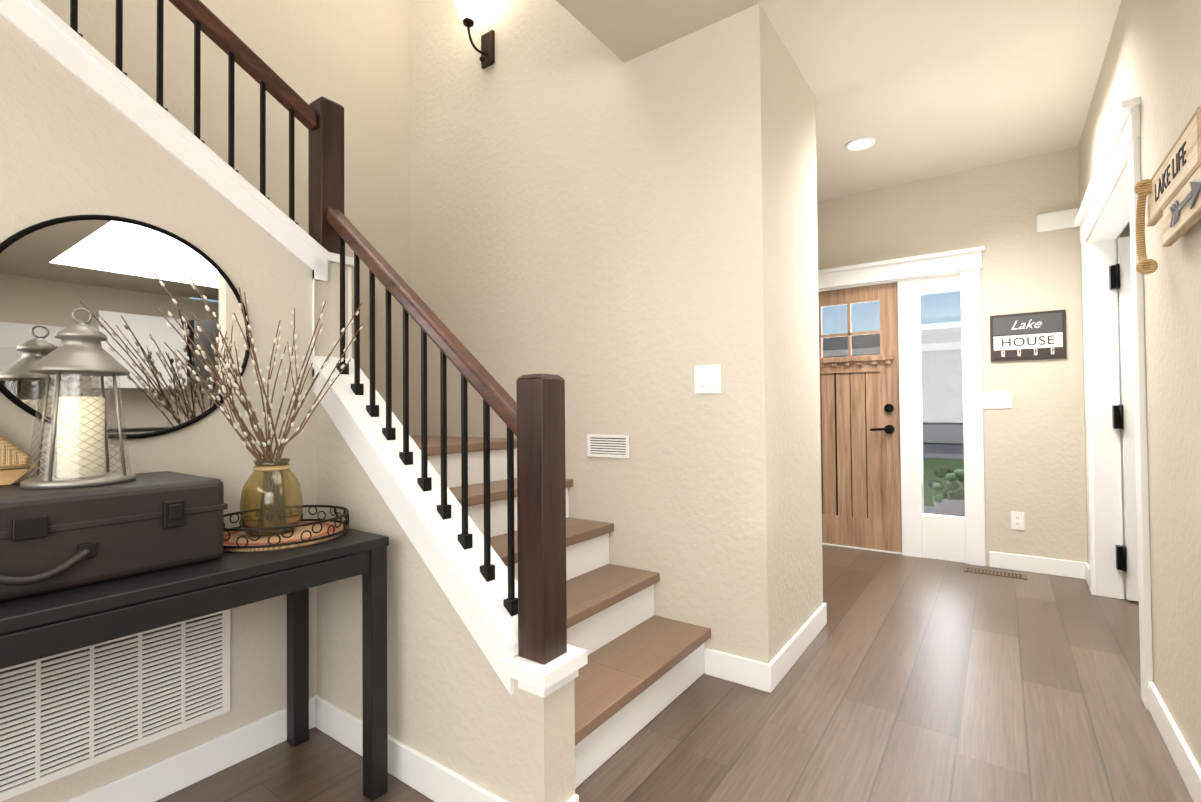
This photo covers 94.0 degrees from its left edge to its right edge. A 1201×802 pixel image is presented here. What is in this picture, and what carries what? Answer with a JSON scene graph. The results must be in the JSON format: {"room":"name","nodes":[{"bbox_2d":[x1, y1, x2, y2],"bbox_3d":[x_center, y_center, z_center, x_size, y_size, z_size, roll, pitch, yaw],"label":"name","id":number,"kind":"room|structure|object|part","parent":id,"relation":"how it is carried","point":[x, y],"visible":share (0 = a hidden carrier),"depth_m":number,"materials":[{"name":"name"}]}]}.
{"room":"entrance hallway","nodes":[
{"label":"entrance hallway","id":0,"kind":"room"},
{"bbox_2d":[0,14,347,801],"bbox_3d":[-1.956,-0.704,0.796,0.169,3.663,3.290,-1,-1,36],"label":"wall","id":1,"kind":"structure","parent":0,"point":[70,144],"depth_m":1.59,"materials":[{"name":"paint"}]},
{"bbox_2d":[0,609,229,801],"bbox_3d":[-1.318,0.798,1.524,0.008,0.330,0.550,-1,-1,36],"label":"return air vent","id":2,"kind":"object","parent":1,"relation":"attached to","point":[64,714],"visible":0.96,"depth_m":1.51,"materials":[{"name":"white plastic"}]},
{"bbox_3d":[-1.308,-0.201,1.557,0.016,0.615,0.615,-1,-1,36],"label":"mirror","id":3,"kind":"part","parent":1,"relation":"part of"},
{"bbox_2d":[63,697,310,801],"bbox_3d":[-1.911,1.073,0.682,0.017,0.105,3.184,-1,-1,36],"label":"baseboard","id":4,"kind":"structure","parent":1,"relation":"attached to","point":[160,779],"depth_m":1.66,"materials":[{"name":"white wood"}]},
{"bbox_2d":[40,0,410,434],"bbox_3d":[-2.555,-1.502,1.758,0.150,5.300,4.447,-1,-1,36],"label":"wall","id":5,"kind":"structure","parent":0,"point":[351,57],"depth_m":3.02,"materials":[{"name":"paint"}]},
{"bbox_2d":[316,396,574,801],"bbox_3d":[-0.537,0.495,1.719,1.063,1.268,0.120,-1,-1,36],"label":"wall","id":6,"kind":"structure","parent":0,"point":[453,704],"depth_m":1.61,"materials":[{"name":"paint"}]},
{"bbox_2d":[311,695,507,801],"bbox_3d":[-0.549,1.076,1.645,1.042,0.105,0.024,-1,-1,36],"label":"baseboard","id":7,"kind":"structure","parent":6,"relation":"attached to","point":[425,775],"depth_m":1.64,"materials":[{"name":"white wood"}]},
{"bbox_2d":[409,0,822,663],"bbox_3d":[-0.107,-1.501,3.247,2.400,5.300,0.823,-1,-1,36],"label":"wall","id":8,"kind":"structure","parent":0,"point":[611,238],"depth_m":2.56,"materials":[{"name":"paint"}]},
{"bbox_2d":[455,0,494,68],"bbox_3d":[-0.686,-2.017,3.020,0.157,0.316,0.227,-1,-1,36],"label":"sconce","id":9,"kind":"object","parent":8,"relation":"attached to","point":[468,10],"visible":1,"depth_m":3.00,"materials":[{"name":"brown metal"}]},
{"bbox_2d":[587,434,629,457],"bbox_3d":[0.034,0.210,2.619,0.235,0.105,0.008,-1,-1,36],"label":"wall air vent","id":10,"kind":"object","parent":8,"relation":"attached to","point":[614,446],"visible":1,"depth_m":2.62,"materials":[{"name":"white plastic"}]},
{"bbox_2d":[694,364,720,393],"bbox_3d":[0.444,-0.090,2.327,0.118,0.118,0.010,-1,-1,36],"label":"light switch","id":11,"kind":"object","parent":8,"relation":"attached to","point":[707,379],"visible":1,"depth_m":2.33,"materials":[{"name":"white plastic"}]},
{"bbox_2d":[155,544,1192,801],"bbox_3d":[0.648,1.108,-0.885,8.750,0.060,10.314,-1,-1,36],"label":"floor","id":12,"kind":"structure","parent":0,"point":[907,678],"depth_m":1.96,"materials":[{"name":"brown wood"}]},
{"bbox_2d":[0,528,388,800],"bbox_3d":[-1.280,0.759,1.117,0.504,0.735,1.600,-1,-1,36],"label":"console table","id":13,"kind":"object","parent":12,"relation":"on","point":[39,626],"visible":0.67,"depth_m":1.35,"materials":[{"name":"paint"}]},
{"bbox_2d":[0,471,227,601],"bbox_3d":[-1.261,0.292,1.200,0.402,0.200,0.698,-1,-1,36],"label":"suitcase","id":14,"kind":"object","parent":13,"relation":"on","point":[51,540],"visible":1,"depth_m":1.21,"materials":[{"name":"leather"}]},
{"bbox_2d":[0,435,35,484],"bbox_3d":[-1.528,-0.151,1.096,0.063,0.684,0.605,-1,-1,36],"label":"decor","id":15,"kind":"object","parent":14,"relation":"on","point":[14,464],"visible":0.88,"depth_m":1.29,"materials":[{"name":"beige wicker"}]},
{"bbox_2d":[20,308,135,488],"bbox_3d":[-1.216,-0.013,1.311,0.197,0.411,0.197,-1,-1,36],"label":"lantern","id":16,"kind":"object","parent":14,"relation":"on","point":[82,440],"visible":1,"depth_m":1.28,"materials":[{"name":"silver metal"}]},
{"bbox_3d":[-1.215,0.054,1.310,0.181,0.242,0.181,-1,-1,36],"label":"lamp shade","id":17,"kind":"part","parent":16,"relation":"part of","materials":[{"name":"glass"}]},
{"bbox_3d":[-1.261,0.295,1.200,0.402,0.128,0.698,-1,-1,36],"label":"handle","id":18,"kind":"part","parent":14,"relation":"part of","materials":[{"name":"leather"}]},
{"bbox_2d":[224,505,348,551],"bbox_3d":[-0.935,0.350,1.633,0.368,0.092,0.372,-1,-1,36],"label":"tray","id":19,"kind":"object","parent":13,"relation":"on","point":[305,532],"visible":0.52,"depth_m":1.55,"materials":[{"name":"brown metal"}]},
{"bbox_2d":[151,269,362,535],"bbox_3d":[-0.939,0.030,1.613,0.435,0.704,0.610,-1,-1,36],"label":"vase","id":20,"kind":"object","parent":19,"relation":"on","point":[271,494],"visible":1,"depth_m":1.59,"materials":[{"name":"yellow glass"}]},
{"bbox_2d":[0,0,710,788],"bbox_3d":[-1.597,-0.804,1.134,2.113,3.867,4.337,-1,-1,36],"label":"staircase","id":21,"kind":"structure","parent":12,"relation":"on","point":[524,570],"depth_m":1.74,"materials":[{"name":"white"}]},
{"bbox_3d":[-1.976,-1.870,0.756,0.058,1.740,3.185,-1,-1,36],"label":"handrail","id":22,"kind":"part","parent":21,"relation":"part of","materials":[{"name":"brown wood"}]},
{"bbox_3d":[-0.583,-0.298,1.759,0.958,0.827,0.058,-1,-1,36],"label":"handrail","id":23,"kind":"part","parent":21,"relation":"part of","materials":[{"name":"brown wood"}]},
{"bbox_2d":[759,603,826,692],"bbox_3d":[0.887,1.076,2.492,0.017,0.105,0.817,-1,-1,36],"label":"baseboard","id":24,"kind":"structure","parent":12,"relation":"on","point":[770,675],"depth_m":2.36,"materials":[{"name":"white wood"}]},
{"bbox_2d":[963,567,1027,579],"bbox_3d":[2.587,1.128,3.674,0.340,0.005,0.115,-1,-1,36],"label":"floor vent","id":25,"kind":"object","parent":12,"relation":"in","point":[996,573],"visible":1,"depth_m":3.66,"materials":[{"name":"brown metal"}]},
{"bbox_2d":[556,0,1120,202],"bbox_3d":[0.561,-1.770,-0.796,8.900,0.300,10.314,-1,-1,36],"label":"ceiling","id":26,"kind":"structure","parent":0,"point":[918,90],"depth_m":2.70,"materials":[{"name":"paint"}]},
{"bbox_2d":[845,137,875,150],"bbox_3d":[1.627,-1.608,3.509,0.176,0.010,0.176,-1,-1,36],"label":"recessed light","id":27,"kind":"object","parent":26,"relation":"in","point":[861,143],"visible":1,"depth_m":3.50,"materials":[{"name":"white"}]},
{"bbox_2d":[817,147,1129,565],"bbox_3d":[3.592,-0.284,3.271,8.750,2.800,0.150,-1,-1,36],"label":"wall","id":28,"kind":"structure","parent":0,"point":[1034,453],"depth_m":3.75,"materials":[{"name":"paint"}]},
{"bbox_2d":[818,272,965,562],"bbox_3d":[2.034,0.120,4.364,1.366,2.053,0.175,-1,-1,36],"label":"door unit","id":29,"kind":"structure","parent":28,"relation":"in","point":[872,471],"depth_m":4.25,"materials":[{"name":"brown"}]},
{"bbox_3d":[2.126,0.135,4.228,0.160,0.225,0.062,-1,-1,36],"label":"handle","id":30,"kind":"part","parent":29,"relation":"part of","materials":[{"name":"black metal"}]},
{"bbox_2d":[818,246,985,566],"bbox_3d":[1.994,0.050,4.288,1.605,2.193,0.050,-1,-1,36],"label":"door frame","id":31,"kind":"structure","parent":28,"relation":"attached to","point":[966,263],"depth_m":3.89,"materials":[{"name":"white wood"}]},
{"bbox_2d":[983,391,1011,408],"bbox_3d":[2.698,-0.008,3.809,0.165,0.118,0.010,-1,-1,36],"label":"light switch","id":32,"kind":"object","parent":28,"relation":"attached to","point":[997,399],"visible":1,"depth_m":3.81,"materials":[{"name":"white plastic"}]},
{"bbox_2d":[1011,511,1024,529],"bbox_3d":[2.787,0.800,3.739,0.072,0.118,0.008,-1,-1,36],"label":"outlet","id":33,"kind":"object","parent":28,"relation":"attached to","point":[1017,520],"visible":1,"depth_m":3.74,"materials":[{"name":"white plastic"}]},
{"bbox_2d":[990,309,1066,361],"bbox_3d":[2.821,-0.428,3.701,0.400,0.315,0.049,-1,-1,36],"label":"sign","id":34,"kind":"object","parent":28,"relation":"attached to","point":[1029,336],"visible":1,"depth_m":3.70,"materials":[{"name":"black"}]},
{"bbox_2d":[989,551,1088,582],"bbox_3d":[2.865,1.076,3.678,0.509,0.105,0.014,-1,-1,36],"label":"baseboard","id":35,"kind":"structure","parent":28,"relation":"attached to","point":[1058,567],"depth_m":3.66,"materials":[{"name":"white wood"}]},
{"bbox_2d":[1036,208,1078,232],"bbox_3d":[2.955,-1.168,3.622,0.215,0.120,0.032,-1,-1,36],"label":"door chime","id":36,"kind":"object","parent":28,"relation":"attached to","point":[1056,220],"visible":0.85,"depth_m":3.61,"materials":[{"name":"white plastic"}]},
{"bbox_2d":[1078,0,1200,767],"bbox_3d":[2.230,-0.287,2.288,0.120,2.800,3.034,-1,-1,36],"label":"wall","id":37,"kind":"structure","parent":0,"point":[1152,58],"depth_m":1.75,"materials":[{"name":"paint"}]},
{"bbox_2d":[1074,97,1152,709],"bbox_3d":[2.487,0.012,2.639,0.220,2.208,1.670,-1,-1,36],"label":"door frame","id":38,"kind":"structure","parent":37,"relation":"attached to","point":[1103,396],"depth_m":3.17,"materials":[{"name":"white wood"}]},
{"bbox_2d":[1109,236,1138,600],"bbox_3d":[3.264,0.088,2.901,0.900,2.026,0.062,-1,-1,36],"label":"door leaf","id":39,"kind":"structure","parent":37,"relation":"in","point":[1124,421],"depth_m":3.12,"materials":[{"name":"white wood"}]},
{"bbox_2d":[1134,106,1200,274],"bbox_3d":[1.560,-0.548,1.525,0.072,0.299,0.742,-1,-1,36],"label":"sign","id":40,"kind":"object","parent":37,"relation":"attached to","point":[1170,190],"visible":1,"depth_m":1.52,"materials":[{"name":"brown wood"}]},
{"bbox_2d":[1148,681,1200,801],"bbox_3d":[1.636,1.054,1.534,0.015,0.105,1.164,-1,-1,36],"label":"baseboard","id":41,"kind":"structure","parent":37,"relation":"attached to","point":[1182,756],"depth_m":1.70,"materials":[{"name":"white wood"}]},
{"label":"outside","id":42,"kind":"structure","parent":0,"visible":0},
{"bbox_2d":[923,444,963,513],"bbox_3d":[18.867,1.404,26.256,80.000,0.100,55.036,-1,-1,36],"label":"ground","id":43,"kind":"structure","parent":42,"point":[946,460],"depth_m":11.40,"materials":[{"name":"green plant"}]},
{"bbox_2d":[823,327,963,444],"bbox_3d":[10.655,-0.607,21.707,25.000,4.010,9.220,-1,-1,36],"label":"house","id":44,"kind":"structure","parent":43,"relation":"on","point":[929,373],"depth_m":17.09,"materials":[{"name":"grey"}]},
{"bbox_2d":[929,468,964,516],"bbox_3d":[3.173,0.883,5.016,0.402,0.568,0.318,-1,-1,36],"label":"plant","id":45,"kind":"object","parent":43,"relation":"on","point":[955,493],"depth_m":4.96,"materials":[{"name":"green plant"}]}
]}

